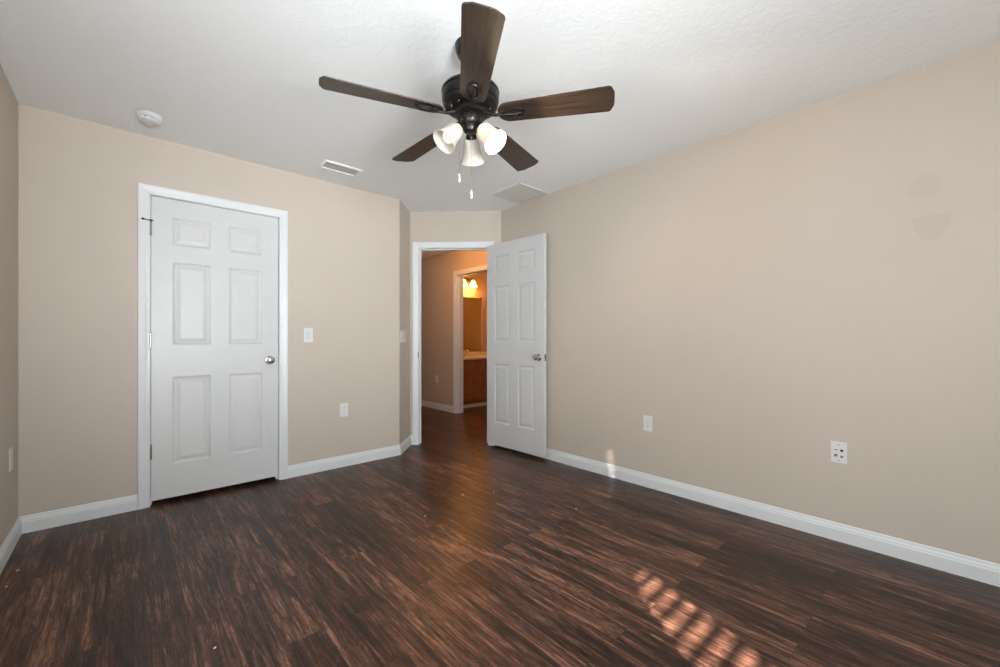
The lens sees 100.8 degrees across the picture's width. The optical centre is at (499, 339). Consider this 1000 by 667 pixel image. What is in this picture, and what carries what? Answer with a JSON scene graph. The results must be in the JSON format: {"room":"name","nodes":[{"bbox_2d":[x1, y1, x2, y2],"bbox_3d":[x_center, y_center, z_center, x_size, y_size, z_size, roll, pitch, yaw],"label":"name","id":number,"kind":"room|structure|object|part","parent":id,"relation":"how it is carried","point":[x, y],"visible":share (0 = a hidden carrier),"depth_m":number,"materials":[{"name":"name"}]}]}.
{"room":"empty bedroom","nodes":[
{"label":"empty bedroom","id":0,"kind":"room"},
{"bbox_2d":[0,63,17,546],"bbox_3d":[-1.132,-0.116,0.512,0.110,2.412,5.000,0,0,-42],"label":"wall","id":1,"kind":"structure","parent":0,"point":[8,101],"depth_m":2.12,"materials":[{"name":"beige paint"}]},
{"bbox_2d":[9,447,12,471],"bbox_3d":[-2.541,0.622,2.150,0.008,0.116,0.071,0,0,-42],"label":"wall outlet","id":2,"kind":"object","parent":1,"relation":"attached to","point":[11,448],"visible":1,"depth_m":2.14,"materials":[{"name":"white plastic"}]},
{"bbox_2d":[0,494,136,573],"bbox_3d":[-0.905,1.042,0.718,0.501,0.096,4.780,0,0,-42],"label":"baseboard","id":3,"kind":"structure","parent":1,"relation":"attached to","point":[69,515],"depth_m":2.42,"materials":[{"name":"white paint"}]},
{"bbox_2d":[18,103,398,516],"bbox_3d":[-1.902,-0.116,3.116,2.473,2.412,0.110,0,0,-42],"label":"wall","id":4,"kind":"structure","parent":0,"point":[78,179],"depth_m":2.61,"materials":[{"name":"beige paint"}]},
{"bbox_2d":[141,196,277,500],"bbox_3d":[-2.009,0.060,2.928,0.803,1.996,0.096,0,0,-42],"label":"door","id":5,"kind":"structure","parent":4,"relation":"in","point":[214,332],"depth_m":2.93,"materials":[{"name":"white paint"}]},
{"bbox_3d":[-1.745,0.158,3.145,0.055,0.055,0.060,0,0,-42],"label":"knob","id":6,"kind":"part","parent":5,"relation":"part of","materials":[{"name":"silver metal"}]},
{"bbox_2d":[137,182,287,509],"bbox_3d":[-2.036,0.043,2.994,0.888,2.095,0.146,0,0,-42],"label":"door frame","id":7,"kind":"structure","parent":4,"relation":"attached to","point":[144,191],"depth_m":2.69,"materials":[{"name":"white paint"}]},
{"bbox_2d":[304,328,312,341],"bbox_3d":[-1.552,-0.035,3.352,0.071,0.116,0.010,0,0,-42],"label":"light switch","id":8,"kind":"object","parent":4,"relation":"attached to","point":[308,332],"visible":1,"depth_m":3.35,"materials":[{"name":"white plastic"}]},
{"bbox_2d":[340,403,347,416],"bbox_3d":[-1.339,0.605,3.548,0.071,0.116,0.008,0,0,-42],"label":"wall outlet","id":9,"kind":"object","parent":4,"relation":"attached to","point":[343,406],"visible":1,"depth_m":3.54,"materials":[{"name":"white plastic"}]},
{"bbox_2d":[399,200,409,444],"bbox_3d":[-1.007,-0.116,4.158,0.138,2.412,0.496,0,0,3],"label":"wall","id":10,"kind":"structure","parent":0,"point":[404,213],"depth_m":4.08,"materials":[{"name":"beige paint"}]},
{"bbox_2d":[288,435,412,477],"bbox_3d":[-1.207,1.042,3.712,0.223,0.096,1.294,0,0,35],"label":"baseboard","id":11,"kind":"structure","parent":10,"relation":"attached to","point":[296,470],"depth_m":3.56,"materials":[{"name":"white paint"}]},
{"bbox_2d":[401,330,405,341],"bbox_3d":[-0.939,-0.030,4.022,0.010,0.116,0.163,0,0,3],"label":"light switch","id":12,"kind":"object","parent":10,"relation":"attached to","point":[403,332],"visible":1,"depth_m":4.02,"materials":[{"name":"white plastic"}]},
{"bbox_2d":[413,241,494,445],"bbox_3d":[-0.477,0.043,4.325,0.849,2.095,0.146,0,0,3],"label":"door frame","id":13,"kind":"structure","parent":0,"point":[418,247],"depth_m":4.28,"materials":[{"name":"white paint"}]},
{"bbox_2d":[422,250,486,405],"bbox_3d":[-0.472,-0.116,5.990,0.120,2.412,6.500,0,0,-42],"label":"wall","id":14,"kind":"structure","parent":0,"point":[437,270],"depth_m":6.39,"materials":[{"name":"beige paint"}]},
{"bbox_2d":[422,400,452,412],"bbox_3d":[-1.698,1.042,7.239,0.014,0.096,3.003,0,0,-42],"label":"baseboard","id":15,"kind":"structure","parent":14,"relation":"attached to","point":[438,406],"depth_m":6.43,"materials":[{"name":"white paint"}]},
{"bbox_2d":[453,265,486,412],"bbox_3d":[-0.347,0.043,5.853,0.156,2.095,0.864,0,0,-42],"label":"door frame","id":16,"kind":"structure","parent":14,"relation":"attached to","point":[458,275],"depth_m":6.11,"materials":[{"name":"white paint"}]},
{"bbox_2d":[410,211,500,434],"bbox_3d":[-0.458,-0.116,4.324,0.944,2.412,0.110,0,0,3],"label":"wall","id":17,"kind":"structure","parent":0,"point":[446,226],"depth_m":4.27,"materials":[{"name":"beige paint"}]},
{"bbox_2d":[463,272,486,351],"bbox_3d":[-0.486,-0.116,7.403,1.760,2.412,0.110,0,0,-42],"label":"wall","id":18,"kind":"structure","parent":0,"point":[480,291],"depth_m":7.48,"materials":[{"name":"beige paint"}]},
{"bbox_2d":[463,278,476,286],"bbox_3d":[-0.636,-0.991,7.063,0.580,0.152,0.192,0,0,-42],"label":"vanity light","id":19,"kind":"object","parent":18,"relation":"attached to","point":[473,283],"visible":0.54,"depth_m":7.15,"materials":[{"name":"white glass"}]},
{"bbox_3d":[-0.467,-0.971,7.184,0.144,0.112,0.144,0,0,-42],"label":"lamp shade","id":20,"kind":"part","parent":19,"relation":"part of","materials":[{"name":"white glass"}]},
{"bbox_2d":[463,297,481,351],"bbox_3d":[-0.701,-0.268,7.125,1.027,0.965,0.012,0,0,-42],"label":"wall mirror","id":21,"kind":"object","parent":18,"relation":"attached to","point":[472,307],"visible":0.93,"depth_m":7.32,"materials":[{"name":"brown mirror"}]},
{"bbox_2d":[0,405,999,666],"bbox_3d":[-0.514,1.120,4.060,7.300,0.060,9.900,0,0,-42],"label":"floor","id":22,"kind":"structure","parent":0,"point":[515,558],"depth_m":1.87,"materials":[{"name":"brown wood"}]},
{"bbox_2d":[463,359,486,407],"bbox_3d":[-0.454,0.708,6.963,1.205,0.765,0.575,0,0,-42],"label":"bathroom vanity","id":23,"kind":"object","parent":22,"relation":"on","point":[474,371],"visible":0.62,"depth_m":6.67,"materials":[{"name":"brown wood"}]},
{"bbox_3d":[-0.509,0.422,6.578,0.565,0.135,0.020,0,0,-42],"label":"drawer","id":24,"kind":"part","parent":23,"relation":"part of","materials":[{"name":"brown wood"}]},
{"bbox_3d":[-0.509,0.740,6.578,0.565,0.450,0.020,0,0,-42],"label":"door","id":25,"kind":"part","parent":23,"relation":"part of","materials":[{"name":"brown wood"}]},
{"bbox_2d":[463,351,486,359],"bbox_3d":[-0.449,0.271,6.972,1.225,0.102,0.573,0,0,-42],"label":"countertop","id":26,"kind":"structure","parent":23,"relation":"on","point":[471,355],"depth_m":7.20,"materials":[{"name":"beige stone"}]},
{"bbox_3d":[-0.295,1.064,6.788,1.205,0.052,0.016,0,0,-42],"label":"toe trim","id":27,"kind":"part","parent":23,"relation":"part of","materials":[{"name":"white paint"}]},
{"bbox_3d":[-0.069,0.422,6.978,0.575,0.135,0.020,0,0,-42],"label":"drawer","id":28,"kind":"part","parent":23,"relation":"part of","materials":[{"name":"brown wood"}]},
{"bbox_3d":[-0.069,0.740,6.978,0.575,0.450,0.020,0,0,-42],"label":"door","id":29,"kind":"part","parent":23,"relation":"part of","materials":[{"name":"brown wood"}]},
{"bbox_2d":[0,0,999,258],"bbox_3d":[-0.555,-1.362,4.178,7.200,0.080,9.670,0,0,-42],"label":"ceiling","id":30,"kind":"structure","parent":0,"point":[239,79],"depth_m":2.00,"materials":[{"name":"white paint"}]},
{"bbox_2d":[136,110,162,126],"bbox_3d":[-2.066,-1.298,2.440,0.124,0.047,0.124,0,0,25],"label":"smoke detector","id":31,"kind":"object","parent":30,"relation":"attached to","point":[146,117],"visible":1,"depth_m":2.41,"materials":[{"name":"white plastic"}]},
{"bbox_2d":[318,160,362,176],"bbox_3d":[-1.227,-1.316,3.190,0.285,0.012,0.158,0,0,-42],"label":"ceiling vent","id":32,"kind":"object","parent":30,"relation":"in","point":[326,164],"visible":1,"depth_m":3.18,"materials":[{"name":"metal"}]},
{"bbox_2d":[319,1,614,198],"bbox_3d":[-0.163,-0.977,1.893,1.207,0.691,1.165,0,0,-42],"label":"ceiling fan","id":33,"kind":"object","parent":30,"relation":"hanging from","point":[470,97],"visible":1,"depth_m":1.76,"materials":[{"name":"brown wood"}]},
{"bbox_3d":[-0.476,-1.002,1.709,0.500,0.034,0.136,0,0,-24],"label":"blade","id":34,"kind":"part","parent":33,"relation":"part of","materials":[{"name":"brown wood"}]},
{"bbox_3d":[-0.387,-1.002,2.139,0.136,0.034,0.500,0,0,-43],"label":"blade","id":35,"kind":"part","parent":33,"relation":"part of","materials":[{"name":"brown wood"}]},
{"bbox_3d":[-0.213,-0.898,1.814,0.080,0.085,0.057,0,0,-42],"label":"bulb","id":36,"kind":"part","parent":33,"relation":"part of","materials":[{"name":"white glass"}]},
{"bbox_3d":[-0.227,-0.885,1.808,0.133,0.137,0.114,0,0,-42],"label":"lamp shade","id":37,"kind":"part","parent":33,"relation":"part of","materials":[{"name":"white glass"}]},
{"bbox_3d":[-0.183,-0.840,1.862,0.002,0.195,0.002,0,0,-42],"label":"pull chain","id":38,"kind":"part","parent":33,"relation":"part of","materials":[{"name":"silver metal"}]},
{"bbox_3d":[-0.177,-0.938,1.837,0.064,0.048,0.051,0,0,-42],"label":"light arm","id":39,"kind":"part","parent":33,"relation":"part of","materials":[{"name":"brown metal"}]},
{"bbox_3d":[-0.129,-0.794,1.858,0.002,0.255,0.002,0,0,-42],"label":"pull chain","id":40,"kind":"part","parent":33,"relation":"part of","materials":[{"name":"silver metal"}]},
{"bbox_3d":[-0.132,-0.938,1.915,0.058,0.048,0.059,0,0,-42],"label":"light arm","id":41,"kind":"part","parent":33,"relation":"part of","materials":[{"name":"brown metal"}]},
{"bbox_3d":[-0.132,-0.885,1.977,0.124,0.137,0.126,0,0,-42],"label":"lamp shade","id":42,"kind":"part","parent":33,"relation":"part of","materials":[{"name":"white glass"}]},
{"bbox_3d":[-0.081,-1.002,1.489,0.136,0.034,0.500,0,0,-8],"label":"blade","id":43,"kind":"part","parent":33,"relation":"part of","materials":[{"name":"brown wood"}]},
{"bbox_3d":[-0.034,-0.885,1.812,0.113,0.137,0.132,0,0,-42],"label":"lamp shade","id":44,"kind":"part","parent":33,"relation":"part of","materials":[{"name":"white glass"}]},
{"bbox_3d":[-0.049,-0.898,1.817,0.057,0.085,0.078,0,0,-42],"label":"bulb","id":45,"kind":"part","parent":33,"relation":"part of","materials":[{"name":"white glass"}]},
{"bbox_3d":[0.050,-1.002,2.191,0.136,0.034,0.500,0,0,29],"label":"blade","id":46,"kind":"part","parent":33,"relation":"part of","materials":[{"name":"brown wood"}]},
{"bbox_3d":[0.233,-1.002,1.776,0.500,0.034,0.136,0,0,13],"label":"blade","id":47,"kind":"part","parent":33,"relation":"part of","materials":[{"name":"brown wood"}]},
{"bbox_2d":[492,182,548,203],"bbox_3d":[0.183,-1.316,3.741,0.372,0.012,0.372,0,0,-42],"label":"ceiling vent","id":48,"kind":"object","parent":30,"relation":"in","point":[520,192],"visible":1,"depth_m":3.72,"materials":[{"name":"metal"}]},
{"bbox_2d":[501,40,999,563],"bbox_3d":[1.537,-0.116,2.650,0.110,2.412,4.575,0,0,-42],"label":"wall","id":49,"kind":"structure","parent":0,"point":[772,292],"depth_m":2.34,"materials":[{"name":"beige paint"}]},
{"bbox_2d":[487,233,546,456],"bbox_3d":[0.134,0.052,3.973,0.762,2.012,0.132,0,0,45],"label":"door","id":50,"kind":"structure","parent":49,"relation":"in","point":[516,269],"depth_m":3.93,"materials":[{"name":"white paint"}]},
{"bbox_2d":[643,415,651,431],"bbox_3d":[1.091,0.620,3.053,0.008,0.116,0.071,0,0,-42],"label":"wall outlet","id":51,"kind":"object","parent":49,"relation":"attached to","point":[647,420],"visible":1,"depth_m":3.05,"materials":[{"name":"white plastic"}]},
{"bbox_2d":[520,448,999,586],"bbox_3d":[1.482,1.042,2.618,0.014,0.096,4.381,0,0,-42],"label":"baseboard","id":52,"kind":"structure","parent":49,"relation":"attached to","point":[969,567],"depth_m":2.32,"materials":[{"name":"white paint"}]},
{"bbox_2d":[831,441,846,464],"bbox_3d":[1.833,0.612,2.237,0.008,0.116,0.071,0,0,-42],"label":"plate","id":53,"kind":"object","parent":49,"relation":"attached to","point":[838,449],"visible":1,"depth_m":2.23,"materials":[{"name":"white plastic"}]}
]}

